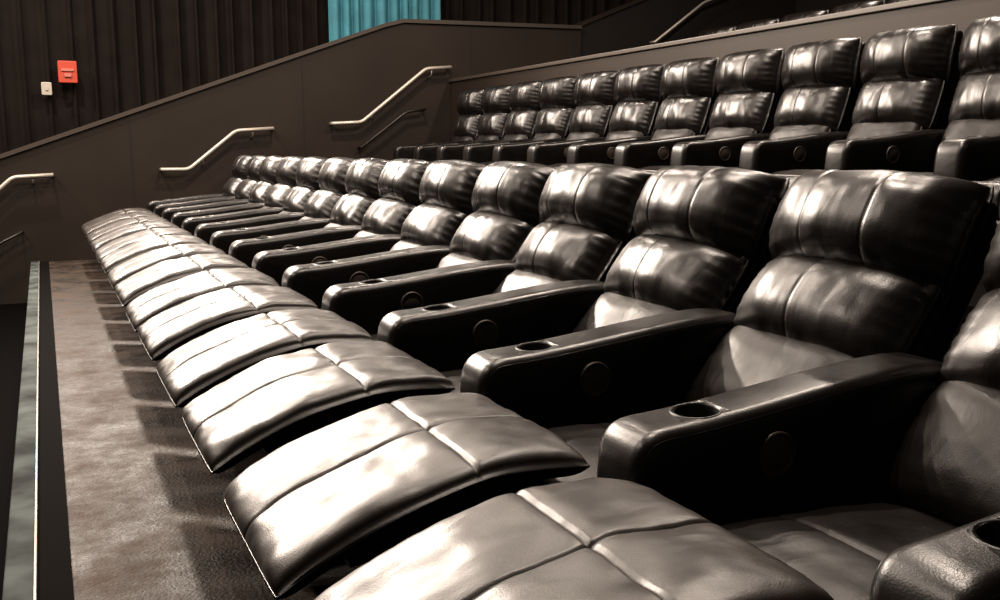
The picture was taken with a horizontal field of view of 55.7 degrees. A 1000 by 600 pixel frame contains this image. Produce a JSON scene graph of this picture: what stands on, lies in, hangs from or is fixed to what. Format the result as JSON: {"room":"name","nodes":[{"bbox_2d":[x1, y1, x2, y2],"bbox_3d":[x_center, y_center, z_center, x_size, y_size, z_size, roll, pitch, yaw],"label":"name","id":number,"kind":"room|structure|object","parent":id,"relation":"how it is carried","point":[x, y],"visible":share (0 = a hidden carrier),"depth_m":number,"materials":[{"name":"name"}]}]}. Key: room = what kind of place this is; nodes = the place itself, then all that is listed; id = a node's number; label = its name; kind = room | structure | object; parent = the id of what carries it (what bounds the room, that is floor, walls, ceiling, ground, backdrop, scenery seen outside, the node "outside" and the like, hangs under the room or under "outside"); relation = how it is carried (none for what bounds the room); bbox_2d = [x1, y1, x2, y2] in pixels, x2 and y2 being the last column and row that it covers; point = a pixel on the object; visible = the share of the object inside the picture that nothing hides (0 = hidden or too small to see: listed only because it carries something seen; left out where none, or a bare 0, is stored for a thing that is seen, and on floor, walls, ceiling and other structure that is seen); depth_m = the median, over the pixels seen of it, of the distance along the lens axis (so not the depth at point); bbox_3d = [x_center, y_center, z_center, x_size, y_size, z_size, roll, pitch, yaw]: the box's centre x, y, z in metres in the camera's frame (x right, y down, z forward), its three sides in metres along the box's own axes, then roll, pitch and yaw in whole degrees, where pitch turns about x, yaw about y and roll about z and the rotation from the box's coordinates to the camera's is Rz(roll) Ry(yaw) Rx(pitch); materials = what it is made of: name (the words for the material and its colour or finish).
{"room":"movie theater","nodes":[
{"label":"movie theater","id":0,"kind":"room"},
{"bbox_2d":[0,303,26,599],"bbox_3d":[-5.734,1.463,2.783,7.835,0.300,14.500,-4,10,-25],"label":"floor","id":1,"kind":"structure","parent":0,"point":[12,316],"depth_m":6.70,"materials":[{"name":"black carpet"}]},
{"bbox_2d":[49,259,366,599],"bbox_3d":[-0.441,0.734,4.505,2.950,0.600,13.200,-4,10,-25],"label":"floor","id":2,"kind":"structure","parent":0,"point":[148,519],"depth_m":3.29,"materials":[{"name":"carpet"}]},
{"bbox_2d":[37,261,73,599],"bbox_3d":[-1.810,0.835,3.857,0.085,0.604,13.200,-4,10,-25],"label":"trim","id":3,"kind":"structure","parent":2,"relation":"attached to","point":[54,565],"depth_m":3.30,"materials":[{"name":"black rubber"}]},
{"bbox_2d":[2,261,39,599],"bbox_3d":[-1.874,0.840,3.799,0.078,0.612,13.150,-4,10,-25],"label":"trim","id":4,"kind":"structure","parent":3,"relation":"attached to","point":[19,560],"depth_m":3.27,"materials":[{"name":"grey paint"}]},
{"bbox_2d":[33,261,39,599],"bbox_3d":[-1.841,0.536,3.767,0.008,0.014,13.150,-4,10,-25],"label":"trim edge lip","id":5,"kind":"object","parent":3,"relation":"attached to","point":[37,394],"depth_m":3.25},
{"bbox_2d":[81,155,252,233],"bbox_3d":[-3.329,-0.946,9.742,1.802,1.080,0.881,-4,10,-25],"label":"leather recliner","id":6,"kind":"object","parent":2,"relation":"on","point":[238,167],"visible":0.27,"depth_m":9.74,"materials":[{"name":"black leather"}]},
{"bbox_2d":[84,155,267,237],"bbox_3d":[-2.999,-0.838,9.063,1.803,1.080,0.756,-4,10,-25],"label":"leather recliner","id":7,"kind":"object","parent":2,"relation":"on","point":[242,192],"visible":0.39,"depth_m":8.91,"materials":[{"name":"black leather"}]},
{"bbox_2d":[87,155,283,244],"bbox_3d":[-2.696,-0.740,8.437,1.809,1.081,0.760,-4,10,-25],"label":"leather recliner","id":8,"kind":"object","parent":2,"relation":"on","point":[267,169],"visible":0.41,"depth_m":8.29,"materials":[{"name":"black leather"}]},
{"bbox_2d":[91,156,305,252],"bbox_3d":[-2.394,-0.640,7.815,1.804,1.080,0.756,-4,10,-25],"label":"leather recliner","id":9,"kind":"object","parent":2,"relation":"on","point":[285,173],"visible":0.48,"depth_m":7.66,"materials":[{"name":"black leather"}]},
{"bbox_2d":[96,156,328,263],"bbox_3d":[-2.089,-0.541,7.189,1.812,1.080,0.765,-4,10,-25],"label":"leather recliner","id":10,"kind":"object","parent":2,"relation":"on","point":[306,177],"visible":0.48,"depth_m":7.05,"materials":[{"name":"black leather"}]},
{"bbox_2d":[101,157,356,273],"bbox_3d":[-1.790,-0.443,6.569,1.803,1.080,0.756,-4,10,-25],"label":"leather recliner","id":11,"kind":"object","parent":2,"relation":"on","point":[318,208],"visible":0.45,"depth_m":6.41,"materials":[{"name":"black leather"}]},
{"bbox_2d":[107,158,388,288],"bbox_3d":[-1.486,-0.344,5.943,1.809,1.081,0.760,-4,10,-25],"label":"leather recliner","id":12,"kind":"object","parent":2,"relation":"on","point":[362,176],"visible":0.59,"depth_m":5.79,"materials":[{"name":"black leather"}]},
{"bbox_2d":[115,159,431,306],"bbox_3d":[-1.184,-0.245,5.321,1.804,1.080,0.756,-4,10,-25],"label":"leather recliner","id":13,"kind":"object","parent":2,"relation":"on","point":[399,180],"visible":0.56,"depth_m":5.16,"materials":[{"name":"black leather"}]},
{"bbox_2d":[125,160,487,331],"bbox_3d":[-0.879,-0.146,4.695,1.812,1.080,0.765,-4,10,-25],"label":"leather recliner","id":14,"kind":"object","parent":2,"relation":"on","point":[446,187],"visible":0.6,"depth_m":4.54,"materials":[{"name":"black leather"}]},
{"bbox_2d":[138,161,555,360],"bbox_3d":[-0.580,-0.048,4.075,1.803,1.080,0.756,-4,10,-25],"label":"leather recliner","id":15,"kind":"object","parent":2,"relation":"on","point":[484,249],"visible":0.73,"depth_m":3.90,"materials":[{"name":"black leather"}]},
{"bbox_2d":[156,163,652,407],"bbox_3d":[-0.277,0.051,3.449,1.809,1.081,0.760,-4,10,-25],"label":"leather recliner","id":16,"kind":"object","parent":2,"relation":"on","point":[586,210],"visible":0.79,"depth_m":3.27,"materials":[{"name":"black leather"}]},
{"bbox_2d":[181,165,788,473],"bbox_3d":[0.025,0.150,2.827,1.804,1.080,0.756,-4,10,-25],"label":"leather recliner","id":17,"kind":"object","parent":2,"relation":"on","point":[672,294],"visible":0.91,"depth_m":2.65,"materials":[{"name":"black leather"}]},
{"bbox_2d":[223,170,998,599],"bbox_3d":[0.330,0.249,2.201,1.812,1.080,0.765,-4,10,-25],"label":"leather recliner","id":18,"kind":"object","parent":2,"relation":"on","point":[832,351],"visible":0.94,"depth_m":2.03,"materials":[{"name":"black leather"}]},
{"bbox_2d":[314,222,999,599],"bbox_3d":[0.630,0.347,1.581,1.803,1.080,0.756,-4,10,-25],"label":"leather recliner","id":19,"kind":"object","parent":2,"relation":"on","point":[937,536],"visible":1,"depth_m":1.54,"materials":[{"name":"black leather"}]},
{"bbox_2d":[0,23,580,304],"bbox_3d":[-5.657,-0.860,10.670,15.020,5.020,0.140,-4,10,-25],"label":"wall","id":20,"kind":"structure","parent":0,"point":[347,80],"depth_m":11.63,"materials":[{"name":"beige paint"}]},
{"bbox_2d":[0,230,23,244],"bbox_3d":[-5.809,-0.355,10.521,0.982,0.802,0.136,-4,10,-25],"label":"handrail","id":21,"kind":"object","parent":20,"relation":"attached to","point":[21,231],"visible":1,"depth_m":10.57,"materials":[{"name":"grey metal"}]},
{"bbox_2d":[0,173,53,190],"bbox_3d":[-5.831,-0.763,10.443,1.748,1.248,0.146,-4,10,-25],"label":"handrail","id":22,"kind":"object","parent":20,"relation":"attached to","point":[4,184],"visible":1,"depth_m":10.54,"materials":[{"name":"silver metal"}]},
{"bbox_2d":[128,116,134,207],"bbox_3d":[-4.322,-1.540,11.129,0.012,1.220,0.005,-4,10,-25],"label":"trim","id":23,"kind":"structure","parent":20,"relation":"attached to","point":[128,116],"depth_m":11.11,"materials":[{"name":"black paint"}]},
{"bbox_2d":[159,127,273,171],"bbox_3d":[-3.405,-1.829,11.451,1.368,0.538,0.146,-4,10,-25],"label":"handrail","id":24,"kind":"object","parent":20,"relation":"attached to","point":[201,159],"visible":1,"depth_m":11.37,"materials":[{"name":"silver metal"}]},
{"bbox_2d":[0,19,581,158],"bbox_3d":[-5.657,-1.131,10.627,15.020,4.570,0.200,-4,10,-25],"label":"cap","id":25,"kind":"object","parent":20,"relation":"attached to","point":[423,21],"visible":0.86,"depth_m":11.65,"materials":[{"name":"grey paint"}]},
{"bbox_2d":[301,59,304,156],"bbox_3d":[-2.473,-2.138,11.931,0.012,1.750,0.005,-4,10,-25],"label":"trim","id":26,"kind":"structure","parent":20,"relation":"attached to","point":[301,59],"depth_m":11.88,"materials":[{"name":"black paint"}]},
{"bbox_2d":[329,65,451,125],"bbox_3d":[-1.398,-2.661,12.293,1.658,0.798,0.146,-4,10,-25],"label":"handrail","id":27,"kind":"object","parent":20,"relation":"attached to","point":[371,114],"visible":1,"depth_m":12.23,"materials":[{"name":"silver metal"}]},
{"bbox_2d":[357,108,425,148],"bbox_3d":[-1.404,-2.241,12.359,0.916,0.536,0.138,-4,10,-25],"label":"handrail","id":28,"kind":"object","parent":20,"relation":"attached to","point":[420,109],"visible":1,"depth_m":12.27,"materials":[{"name":"grey"}]},
{"bbox_2d":[470,30,470,75],"bbox_3d":[-0.399,-2.575,12.868,0.012,2.120,0.005,-4,10,-25],"label":"trim","id":29,"kind":"structure","parent":20,"relation":"attached to","point":[470,30],"depth_m":12.75,"materials":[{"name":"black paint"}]},
{"bbox_2d":[581,0,795,56],"bbox_3d":[2.891,-3.969,14.386,3.970,3.200,0.150,-4,10,-25],"label":"wall","id":30,"kind":"structure","parent":0,"point":[636,25],"depth_m":14.07,"materials":[{"name":"brown paint"}]},
{"bbox_2d":[574,0,643,25],"bbox_3d":[2.891,-4.814,14.252,3.970,1.590,0.210,-4,10,-25],"label":"cap","id":31,"kind":"object","parent":30,"relation":"attached to","point":[606,13],"depth_m":13.63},
{"bbox_2d":[649,0,712,43],"bbox_3d":[2.871,-4.225,14.117,1.440,0.850,0.140,-4,10,-25],"label":"handrail","id":32,"kind":"object","parent":30,"relation":"attached to","point":[705,1],"visible":1,"depth_m":13.96,"materials":[{"name":"silver metal"}]},
{"bbox_2d":[450,0,999,140],"bbox_3d":[2.511,-0.597,6.456,0.120,2.620,14.500,-4,10,-25],"label":"wall","id":33,"kind":"structure","parent":0,"point":[962,13],"depth_m":7.13,"materials":[{"name":"beige paint"}]},
{"bbox_2d":[448,0,948,82],"bbox_3d":[2.511,-1.911,6.248,0.160,0.040,14.500,-4,10,-25],"label":"half wall cap","id":34,"kind":"object","parent":33,"relation":"on","point":[909,3],"visible":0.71,"depth_m":7.46,"materials":[{"name":"grey paint"}]},
{"bbox_2d":[796,0,888,12],"bbox_3d":[7.591,-2.943,9.503,0.200,6.900,16.200,-4,10,-25],"label":"wall","id":35,"kind":"structure","parent":0,"point":[801,5],"depth_m":14.61,"materials":[{"name":"black paint"}]},
{"bbox_2d":[941,272,985,362],"bbox_3d":[1.768,0.264,5.620,2.050,1.180,13.410,-4,10,-25],"label":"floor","id":36,"kind":"structure","parent":0,"point":[980,291],"depth_m":3.47,"materials":[{"name":"carpet"}]},
{"bbox_2d":[393,89,484,160],"bbox_3d":[-0.685,-1.841,11.119,1.117,1.258,0.881,-4,10,-25],"label":"leather recliner","id":37,"kind":"object","parent":36,"relation":"on","point":[465,130],"visible":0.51,"depth_m":11.01,"materials":[{"name":"black leather"}]},
{"bbox_2d":[429,85,512,161],"bbox_3d":[-0.352,-1.733,10.437,1.138,1.258,0.766,-4,10,-25],"label":"leather recliner","id":38,"kind":"object","parent":36,"relation":"on","point":[496,110],"visible":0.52,"depth_m":10.36,"materials":[{"name":"black leather"}]},
{"bbox_2d":[463,81,542,162],"bbox_3d":[-0.049,-1.634,9.814,1.137,1.258,0.766,-4,10,-25],"label":"leather recliner","id":39,"kind":"object","parent":36,"relation":"on","point":[523,101],"visible":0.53,"depth_m":9.74,"materials":[{"name":"black leather"}]},
{"bbox_2d":[481,76,578,164],"bbox_3d":[0.254,-1.535,9.191,1.135,1.257,0.766,-4,10,-25],"label":"leather recliner","id":40,"kind":"object","parent":36,"relation":"on","point":[557,103],"visible":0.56,"depth_m":9.11,"materials":[{"name":"black leather"}]},
{"bbox_2d":[527,70,618,165],"bbox_3d":[0.555,-1.437,8.566,1.138,1.258,0.766,-4,10,-25],"label":"leather recliner","id":41,"kind":"object","parent":36,"relation":"on","point":[594,97],"visible":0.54,"depth_m":8.49,"materials":[{"name":"black leather"}]},
{"bbox_2d":[548,64,665,167],"bbox_3d":[0.858,-1.338,7.943,1.137,1.258,0.766,-4,10,-25],"label":"leather recliner","id":42,"kind":"object","parent":36,"relation":"on","point":[637,92],"visible":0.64,"depth_m":7.87,"materials":[{"name":"black leather"}]},
{"bbox_2d":[611,57,719,168],"bbox_3d":[1.162,-1.239,7.320,1.135,1.257,0.766,-4,10,-25],"label":"leather recliner","id":43,"kind":"object","parent":36,"relation":"on","point":[689,93],"visible":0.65,"depth_m":7.24,"materials":[{"name":"black leather"}]},
{"bbox_2d":[639,48,785,172],"bbox_3d":[1.463,-1.141,6.696,1.138,1.258,0.766,-4,10,-25],"label":"leather recliner","id":44,"kind":"object","parent":36,"relation":"on","point":[749,87],"visible":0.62,"depth_m":6.63,"materials":[{"name":"black leather"}]},
{"bbox_2d":[727,37,864,173],"bbox_3d":[1.766,-1.042,6.072,1.137,1.258,0.766,-4,10,-25],"label":"leather recliner","id":45,"kind":"object","parent":36,"relation":"on","point":[822,84],"visible":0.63,"depth_m":6.01,"materials":[{"name":"black leather"}]},
{"bbox_2d":[771,24,962,187],"bbox_3d":[2.069,-0.942,5.450,1.135,1.257,0.766,-4,10,-25],"label":"leather recliner","id":46,"kind":"object","parent":36,"relation":"on","point":[910,77],"visible":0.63,"depth_m":5.39,"materials":[{"name":"black leather"}]},
{"bbox_2d":[918,15,999,180],"bbox_3d":[2.370,-0.844,4.825,1.138,1.258,0.766,-4,10,-25],"label":"leather recliner","id":47,"kind":"object","parent":36,"relation":"on","point":[968,149],"visible":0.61,"depth_m":4.95,"materials":[{"name":"black leather"}]},
{"bbox_2d":[972,177,999,249],"bbox_3d":[2.673,-0.746,4.202,1.137,1.258,0.766,-4,10,-25],"label":"leather recliner","id":48,"kind":"object","parent":36,"relation":"on","point":[995,182],"visible":0.14,"depth_m":4.10,"materials":[{"name":"black leather"}]},
{"bbox_3d":[5.216,-0.420,7.797,5.880,1.850,14.500,-4,10,-25],"label":"floor","id":49,"kind":"structure","parent":0,"visible":0},
{"bbox_2d":[697,26,735,36],"bbox_3d":[2.097,-2.463,10.764,1.117,1.258,0.881,-4,10,-25],"label":"leather recliner","id":50,"kind":"object","parent":49,"relation":"on","point":[725,28],"visible":0.08,"depth_m":10.67,"materials":[{"name":"black leather"}]},
{"bbox_2d":[736,18,779,29],"bbox_3d":[2.432,-2.355,10.083,1.135,1.257,0.766,-4,10,-25],"label":"leather recliner","id":51,"kind":"object","parent":49,"relation":"on","point":[756,23],"visible":0.09,"depth_m":10.04,"materials":[{"name":"black leather"}]},
{"bbox_2d":[780,9,829,21],"bbox_3d":[2.733,-2.257,9.459,1.138,1.258,0.766,-4,10,-25],"label":"leather recliner","id":52,"kind":"object","parent":49,"relation":"on","point":[813,13],"visible":0.05,"depth_m":9.44,"materials":[{"name":"black leather"}]},
{"bbox_2d":[830,0,886,13],"bbox_3d":[3.036,-2.158,8.836,1.137,1.258,0.766,-4,10,-25],"label":"leather recliner","id":53,"kind":"object","parent":49,"relation":"on","point":[870,3],"visible":0.05,"depth_m":8.82,"materials":[{"name":"black leather"}]},
{"bbox_2d":[888,0,906,3],"bbox_3d":[3.339,-2.058,8.213,1.135,1.257,0.766,-4,10,-25],"label":"leather recliner","id":54,"kind":"object","parent":49,"relation":"on","point":[890,1],"visible":0.02,"depth_m":8.40,"materials":[{"name":"black leather"}]},
{"bbox_3d":[-1.024,-5.786,4.762,19.400,0.200,16.400,-4,10,-25],"label":"ceiling","id":55,"kind":"structure","parent":0,"visible":0},
{"bbox_2d":[0,0,631,153],"bbox_3d":[-4.424,-2.847,12.413,19.000,8.000,0.140,-4,10,-25],"label":"wall","id":56,"kind":"structure","parent":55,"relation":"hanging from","point":[128,54],"depth_m":12.30,"materials":[{"name":"brown fabric"}]},
{"bbox_2d":[41,82,51,95],"bbox_3d":[-5.624,-2.620,11.751,0.120,0.160,0.057,-4,10,-25],"label":"wall switch plate","id":57,"kind":"object","parent":56,"relation":"attached to","point":[46,87],"visible":1,"depth_m":11.73,"materials":[{"name":"beige plastic"}]},
{"bbox_2d":[57,60,77,82],"bbox_3d":[-5.390,-2.842,11.808,0.220,0.270,0.095,-4,10,-25],"label":"fire alarm box","id":58,"kind":"object","parent":56,"relation":"attached to","point":[67,70],"visible":1,"depth_m":11.78,"materials":[{"name":"red plastic"}]},
{"bbox_2d":[328,0,440,41],"bbox_3d":[-1.598,-4.636,13.164,1.620,4.700,0.100,-4,10,-25],"label":"curtain","id":59,"kind":"object","parent":55,"relation":"hanging from","point":[345,17],"visible":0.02,"depth_m":13.16,"materials":[{"name":"teal fabric"}]}
]}

